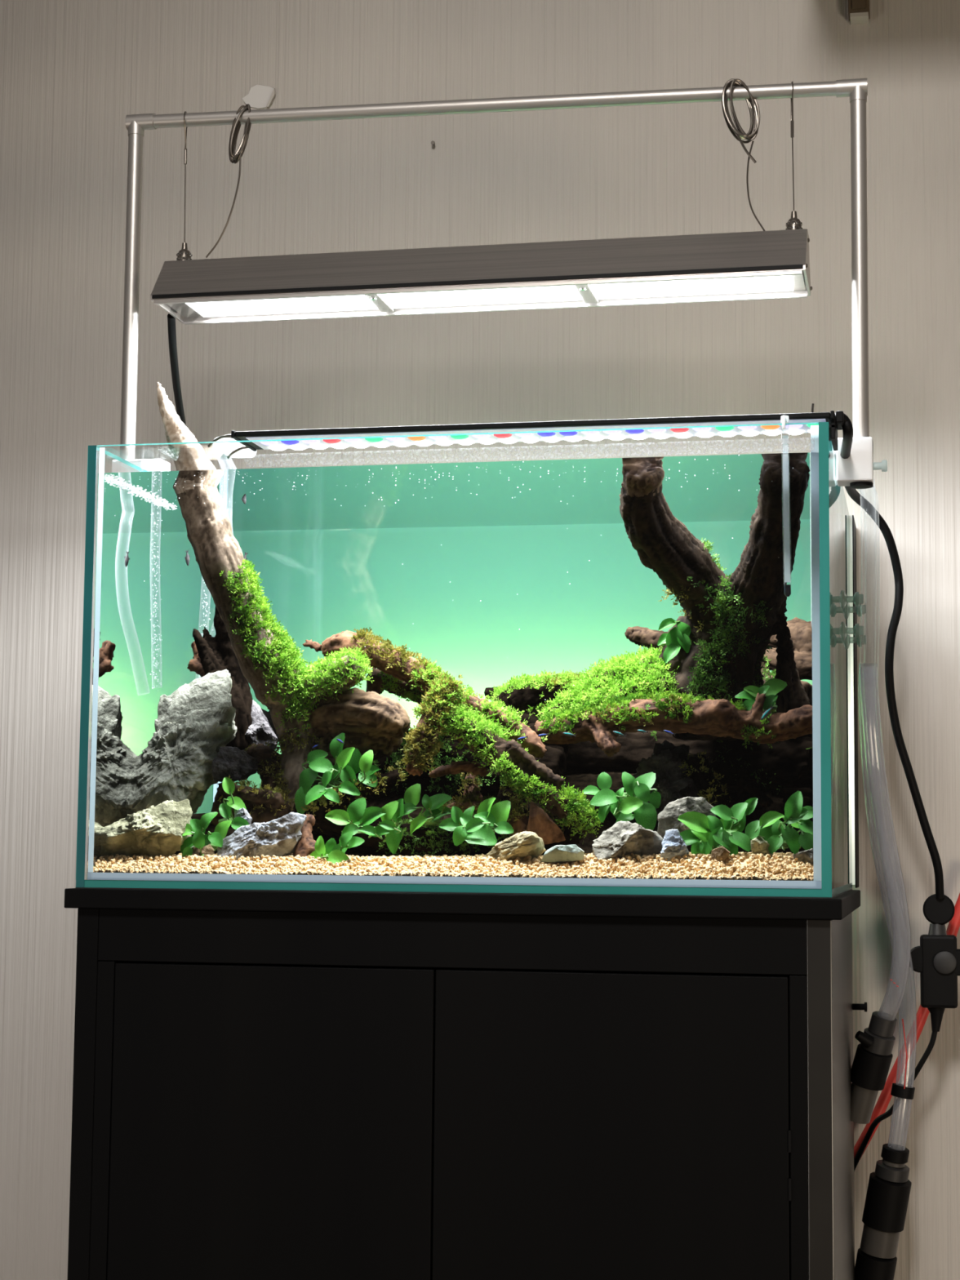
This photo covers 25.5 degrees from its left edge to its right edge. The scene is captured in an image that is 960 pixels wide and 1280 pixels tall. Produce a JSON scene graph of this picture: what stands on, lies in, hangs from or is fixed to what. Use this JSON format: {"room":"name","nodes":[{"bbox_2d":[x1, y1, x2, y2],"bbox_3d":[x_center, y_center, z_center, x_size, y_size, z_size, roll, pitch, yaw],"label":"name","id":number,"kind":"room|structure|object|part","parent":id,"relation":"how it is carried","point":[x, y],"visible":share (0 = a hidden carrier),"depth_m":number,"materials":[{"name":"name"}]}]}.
{"room":"living room","nodes":[
{"label":"living room","id":0,"kind":"room"},
{"bbox_2d":[0,0,959,1279],"bbox_3d":[-0.013,-0.171,2.246,2.600,2.350,0.058,-1,-6,12],"label":"wall","id":1,"kind":"structure","parent":0,"point":[72,72],"depth_m":2.25,"materials":[{"name":"paint"}]},
{"bbox_2d":[848,0,869,24],"bbox_3d":[0.720,-0.692,1.965,0.840,0.077,0.310,-1,-6,12],"label":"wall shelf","id":2,"kind":"object","parent":1,"relation":"attached to","point":[858,10],"visible":1,"depth_m":2.17,"materials":[{"name":"brown wood"}]},
{"bbox_2d":[853,893,959,1159],"bbox_3d":[0.411,0.374,2.048,0.143,0.311,0.011,-1,-6,12],"label":"hose","id":3,"kind":"object","parent":1,"relation":"attached to","point":[953,926],"visible":0.52,"depth_m":2.04,"materials":[{"name":"plastic"}]},
{"bbox_3d":[-0.307,0.884,0.775,2.600,0.050,2.730,-1,-6,12],"label":"floor","id":4,"kind":"structure","parent":0,"visible":0},
{"bbox_2d":[64,888,867,1279],"bbox_3d":[0.014,0.589,1.827,0.621,0.744,0.460,-1,-6,12],"label":"base cabinet","id":5,"kind":"object","parent":4,"relation":"on","point":[267,1085],"visible":0.98,"depth_m":1.63,"materials":[{"name":"black wood"}]},
{"bbox_3d":[-0.272,0.600,1.888,0.018,0.728,0.449,-1,-6,12],"label":"panel","id":6,"kind":"part","parent":5,"relation":"part of","materials":[{"name":"black wood"}]},
{"bbox_3d":[-0.165,0.588,1.645,0.261,0.665,0.018,-1,-6,12],"label":"door","id":7,"kind":"part","parent":5,"relation":"part of","materials":[{"name":"black wood"}]},
{"bbox_3d":[-0.029,0.234,1.654,0.562,0.041,0.016,-1,-6,12],"label":"rail","id":8,"kind":"part","parent":5,"relation":"part of","materials":[{"name":"black wood"}]},
{"bbox_2d":[75,422,858,898],"bbox_3d":[0.025,0.043,1.921,0.608,0.361,0.530,-1,-6,12],"label":"fish tank","id":9,"kind":"object","parent":5,"relation":"on","point":[837,528],"visible":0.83,"depth_m":1.68,"materials":[{"name":"clear glass"}]},
{"bbox_3d":[-0.274,0.039,1.944,0.006,0.354,0.450,-1,-6,12],"label":"pane","id":10,"kind":"part","parent":9,"relation":"part of","materials":[{"name":"clear glass"}]},
{"bbox_2d":[212,436,240,468],"bbox_3d":[-0.223,-0.067,1.919,0.042,0.234,0.143,1,-6,-4],"label":"tube","id":11,"kind":"object","parent":9,"relation":"in","point":[217,437],"visible":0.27,"depth_m":1.92,"materials":[{"name":"clear glass"}]},
{"bbox_2d":[214,437,242,466],"bbox_3d":[-0.233,-0.068,1.964,0.028,0.236,0.102,1,-6,-9],"label":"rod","id":12,"kind":"object","parent":9,"relation":"in","point":[228,437],"visible":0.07,"depth_m":1.96,"materials":[{"name":"clear glass"}]},
{"bbox_2d":[87,452,821,880],"bbox_3d":[0.016,0.046,1.882,0.586,0.332,0.438,-1,-6,12],"label":"aquascape","id":13,"kind":"object","parent":9,"relation":"in","point":[607,668],"visible":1,"depth_m":1.67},
{"bbox_3d":[0.015,0.215,1.865,0.600,0.006,0.450,-1,-6,12],"label":"pane","id":14,"kind":"part","parent":9,"relation":"part of","materials":[{"name":"clear glass"}]},
{"bbox_2d":[111,78,887,488],"bbox_3d":[0.002,-0.300,1.833,0.683,0.360,0.030,-1,-6,12],"label":"stand","id":15,"kind":"object","parent":9,"relation":"attached to","point":[856,471],"depth_m":1.83,"materials":[{"name":"silver metal"}]},
{"bbox_2d":[183,111,186,242],"bbox_3d":[-0.264,-0.414,1.901,0.003,0.122,0.016,0,-6,8],"label":"wire","id":16,"kind":"object","parent":15,"relation":"hanging from","point":[185,112],"visible":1,"depth_m":1.90,"materials":[{"name":"grey metal"}]},
{"bbox_3d":[-0.224,-0.409,1.889,0.040,0.137,0.019,0,-6,2],"label":"wire coil","id":17,"kind":"part","parent":15,"relation":"part of","materials":[{"name":"silver metal"}]},
{"bbox_2d":[150,210,812,324],"bbox_3d":[-0.002,-0.325,1.838,0.569,0.066,0.084,-1,-6,12],"label":"lamp","id":18,"kind":"object","parent":15,"relation":"hanging from","point":[771,264],"visible":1,"depth_m":1.82,"materials":[{"name":"metal"}]},
{"bbox_3d":[-0.278,-0.314,1.895,0.002,0.044,0.083,-1,-6,12],"label":"plate","id":19,"kind":"part","parent":18,"relation":"part of","materials":[{"name":"metal"}]},
{"bbox_2d":[167,313,186,426],"bbox_3d":[-0.288,0.276,2.035,0.069,1.113,0.346,0,-6,9],"label":"power cord","id":20,"kind":"object","parent":18,"relation":"attached to","point":[171,319],"visible":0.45,"depth_m":1.97,"materials":[{"name":"black plastic"}]},
{"bbox_3d":[-0.174,-0.296,1.872,0.166,0.002,0.060,-1,-6,12],"label":"led panel","id":21,"kind":"part","parent":18,"relation":"part of","materials":[{"name":"white plastic"}]},
{"bbox_3d":[-0.011,-0.302,1.795,0.561,0.003,0.002,-1,-6,12],"label":"rail","id":22,"kind":"part","parent":18,"relation":"part of","materials":[{"name":"black metal"}]},
{"bbox_3d":[-0.010,-0.298,1.797,0.559,0.004,0.004,-1,-6,12],"label":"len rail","id":23,"kind":"part","parent":18,"relation":"part of","materials":[{"name":"metal"}]},
{"bbox_3d":[0.001,-0.298,1.836,0.173,0.002,0.060,-1,-6,12],"label":"led panel","id":24,"kind":"part","parent":18,"relation":"part of","materials":[{"name":"white plastic"}]},
{"bbox_3d":[0.006,-0.291,1.874,0.559,0.003,0.004,-1,-6,12],"label":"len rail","id":25,"kind":"part","parent":18,"relation":"part of","materials":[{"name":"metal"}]},
{"bbox_3d":[0.178,-0.300,1.799,0.169,0.002,0.060,-1,-6,12],"label":"led panel","id":26,"kind":"part","parent":18,"relation":"part of","materials":[{"name":"white plastic"}]},
{"bbox_3d":[0.274,-0.321,1.780,0.002,0.044,0.083,-1,-6,12],"label":"plate","id":27,"kind":"part","parent":18,"relation":"part of","materials":[{"name":"metal"}]},
{"bbox_3d":[0.223,-0.409,1.796,0.037,0.135,0.021,-1,-6,12],"label":"wire coil","id":28,"kind":"part","parent":15,"relation":"part of","materials":[{"name":"silver metal"}]},
{"bbox_2d":[790,80,794,210],"bbox_3d":[0.263,-0.415,1.791,0.003,0.113,0.016,0,-6,8],"label":"wire","id":29,"kind":"object","parent":15,"relation":"hanging from","point":[792,122],"visible":1,"depth_m":1.79,"materials":[{"name":"grey metal"}]},
{"bbox_2d":[207,403,844,458],"bbox_3d":[-0.014,-0.164,1.732,0.614,0.029,0.060,-1,-6,12],"label":"strip light","id":30,"kind":"object","parent":9,"relation":"attached to","point":[835,422],"visible":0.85,"depth_m":1.71,"materials":[{"name":"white plastic"}]},
{"bbox_2d":[835,410,844,430],"bbox_3d":[0.283,-0.172,1.669,0.006,0.009,0.032,-1,-6,12],"label":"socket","id":31,"kind":"object","parent":30,"relation":"attached to","point":[839,415],"depth_m":1.65,"materials":[{"name":"black plastic"}]},
{"bbox_2d":[835,410,944,898],"bbox_3d":[0.338,0.033,1.843,0.058,0.386,0.419,-2,-6,22],"label":"cable","id":32,"kind":"object","parent":30,"relation":"attached to","point":[847,428],"visible":0.91,"depth_m":1.99,"materials":[{"name":"black plastic"}]},
{"bbox_2d":[906,893,959,1031],"bbox_3d":[0.433,0.304,2.005,0.059,0.129,0.029,-1,-6,12],"label":"switch","id":33,"kind":"object","parent":32,"relation":"hanging from","point":[937,957],"visible":1,"depth_m":2.00,"materials":[{"name":"black plastic"}]},
{"bbox_2d":[853,1031,937,1171],"bbox_3d":[0.388,0.444,2.014,0.095,0.156,0.008,-2,-6,25],"label":"cord","id":34,"kind":"object","parent":33,"relation":"attached to","point":[934,1034],"visible":0.84,"depth_m":2.01,"materials":[{"name":"black plastic"}]},
{"bbox_2d":[780,415,789,453],"bbox_3d":[0.234,-0.104,1.627,0.008,0.141,0.020,-1,-6,12],"label":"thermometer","id":35,"kind":"object","parent":9,"relation":"hanging from","point":[784,420],"visible":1,"depth_m":1.64,"materials":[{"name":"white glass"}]},
{"bbox_3d":[0.307,0.032,1.823,0.006,0.354,0.450,-1,-6,12],"label":"pane","id":36,"kind":"part","parent":9,"relation":"part of","materials":[{"name":"clear glass"}]},
{"bbox_2d":[843,477,876,657],"bbox_3d":[0.323,-0.066,1.876,0.054,0.204,0.017,-1,-6,12],"label":"pipe","id":37,"kind":"object","parent":9,"relation":"attached to","point":[845,594],"visible":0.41,"depth_m":1.87,"materials":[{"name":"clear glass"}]},
{"bbox_2d":[843,590,858,608],"bbox_3d":[0.327,-0.036,1.872,0.014,0.017,0.017,-1,-6,12],"label":"cup","id":38,"kind":"object","parent":37,"relation":"on","point":[845,595],"depth_m":1.87,"materials":[{"name":"clear plastic"}]},
{"bbox_2d":[843,621,859,640],"bbox_3d":[0.327,-0.008,1.869,0.014,0.017,0.017,-1,-6,12],"label":"cup","id":39,"kind":"object","parent":37,"relation":"on","point":[846,628],"depth_m":1.87,"materials":[{"name":"clear plastic"}]},
{"bbox_2d":[858,666,911,1018],"bbox_3d":[0.364,0.187,1.896,0.036,0.318,0.126,-1,-6,17],"label":"hose","id":40,"kind":"object","parent":37,"relation":"attached to","point":[873,667],"visible":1,"depth_m":1.88,"materials":[{"name":"plastic"}]},
{"bbox_2d":[846,487,879,659],"bbox_3d":[0.339,-0.058,1.954,0.055,0.204,0.017,-1,-6,12],"label":"pipe","id":41,"kind":"object","parent":9,"relation":"attached to","point":[848,605],"visible":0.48,"depth_m":1.95,"materials":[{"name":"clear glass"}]},
{"bbox_2d":[846,631,862,648],"bbox_3d":[0.343,0.000,1.947,0.014,0.017,0.017,-1,-6,12],"label":"cup","id":42,"kind":"object","parent":41,"relation":"on","point":[849,637],"depth_m":1.94,"materials":[{"name":"clear plastic"}]},
{"bbox_2d":[846,600,862,618],"bbox_3d":[0.343,-0.028,1.950,0.014,0.017,0.017,-1,-6,12],"label":"cup","id":43,"kind":"object","parent":41,"relation":"on","point":[848,606],"depth_m":1.95,"materials":[{"name":"clear plastic"}]},
{"bbox_2d":[857,663,916,1146],"bbox_3d":[0.376,0.247,1.956,0.029,0.446,0.104,-2,-6,26],"label":"hose","id":44,"kind":"object","parent":41,"relation":"attached to","point":[901,1091],"visible":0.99,"depth_m":1.97,"materials":[{"name":"plastic"}]},
{"bbox_3d":[0.015,0.194,1.866,0.586,0.032,0.434,-1,-6,12],"label":"bed","id":45,"kind":"object","parent":9,"relation":"in","visible":0},
{"bbox_3d":[0.020,0.160,1.894,0.580,0.087,0.378,-1,-6,12],"label":"soil mound","id":46,"kind":"object","parent":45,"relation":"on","visible":0},
{"bbox_3d":[-0.183,0.124,1.815,0.076,0.083,0.063,-1,-6,12],"label":"driftwood","id":47,"kind":"object","parent":46,"relation":"on","visible":0},
{"bbox_2d":[156,381,215,471],"bbox_3d":[-0.179,-0.032,1.829,0.199,0.378,0.063,0,-6,4],"label":"driftwood","id":48,"kind":"object","parent":47,"relation":"on","point":[192,456],"visible":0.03,"depth_m":1.82,"materials":[{"name":"brown wood"}]},
{"bbox_3d":[0.056,0.619,2.042,0.562,0.728,0.012,-1,-6,12],"label":"panel","id":49,"kind":"part","parent":5,"relation":"part of","materials":[{"name":"black wood"}]},
{"bbox_3d":[0.097,0.585,1.591,0.270,0.665,0.018,-1,-6,12],"label":"door","id":50,"kind":"part","parent":5,"relation":"part of","materials":[{"name":"black wood"}]},
{"bbox_3d":[0.296,0.594,1.770,0.018,0.728,0.449,-1,-6,12],"label":"panel","id":51,"kind":"part","parent":5,"relation":"part of","materials":[{"name":"black wood"}]},
{"bbox_3d":[0.355,0.345,2.001,0.018,0.009,0.009,-1,-6,12],"label":"knob","id":52,"kind":"part","parent":5,"relation":"part of","materials":[{"name":"black plastic"}]},
{"bbox_2d":[850,1011,897,1124],"bbox_3d":[0.357,0.391,1.945,0.041,0.103,0.051,1,-6,-9],"label":"valve","id":53,"kind":"object","parent":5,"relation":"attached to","point":[873,1058],"visible":0.95,"depth_m":1.93,"materials":[{"name":"grey plastic"}]},
{"bbox_3d":[0.348,0.362,1.927,0.017,0.015,0.012,2,-6,-13],"label":"lever","id":54,"kind":"part","parent":53,"relation":"part of","materials":[{"name":"black plastic"}]},
{"bbox_2d":[854,1143,911,1279],"bbox_3d":[0.373,0.542,1.979,0.039,0.146,0.062,5,-7,-39],"label":"connector","id":55,"kind":"object","parent":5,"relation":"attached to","point":[888,1191],"visible":1,"depth_m":1.96,"materials":[{"name":"black plastic"}]}
]}

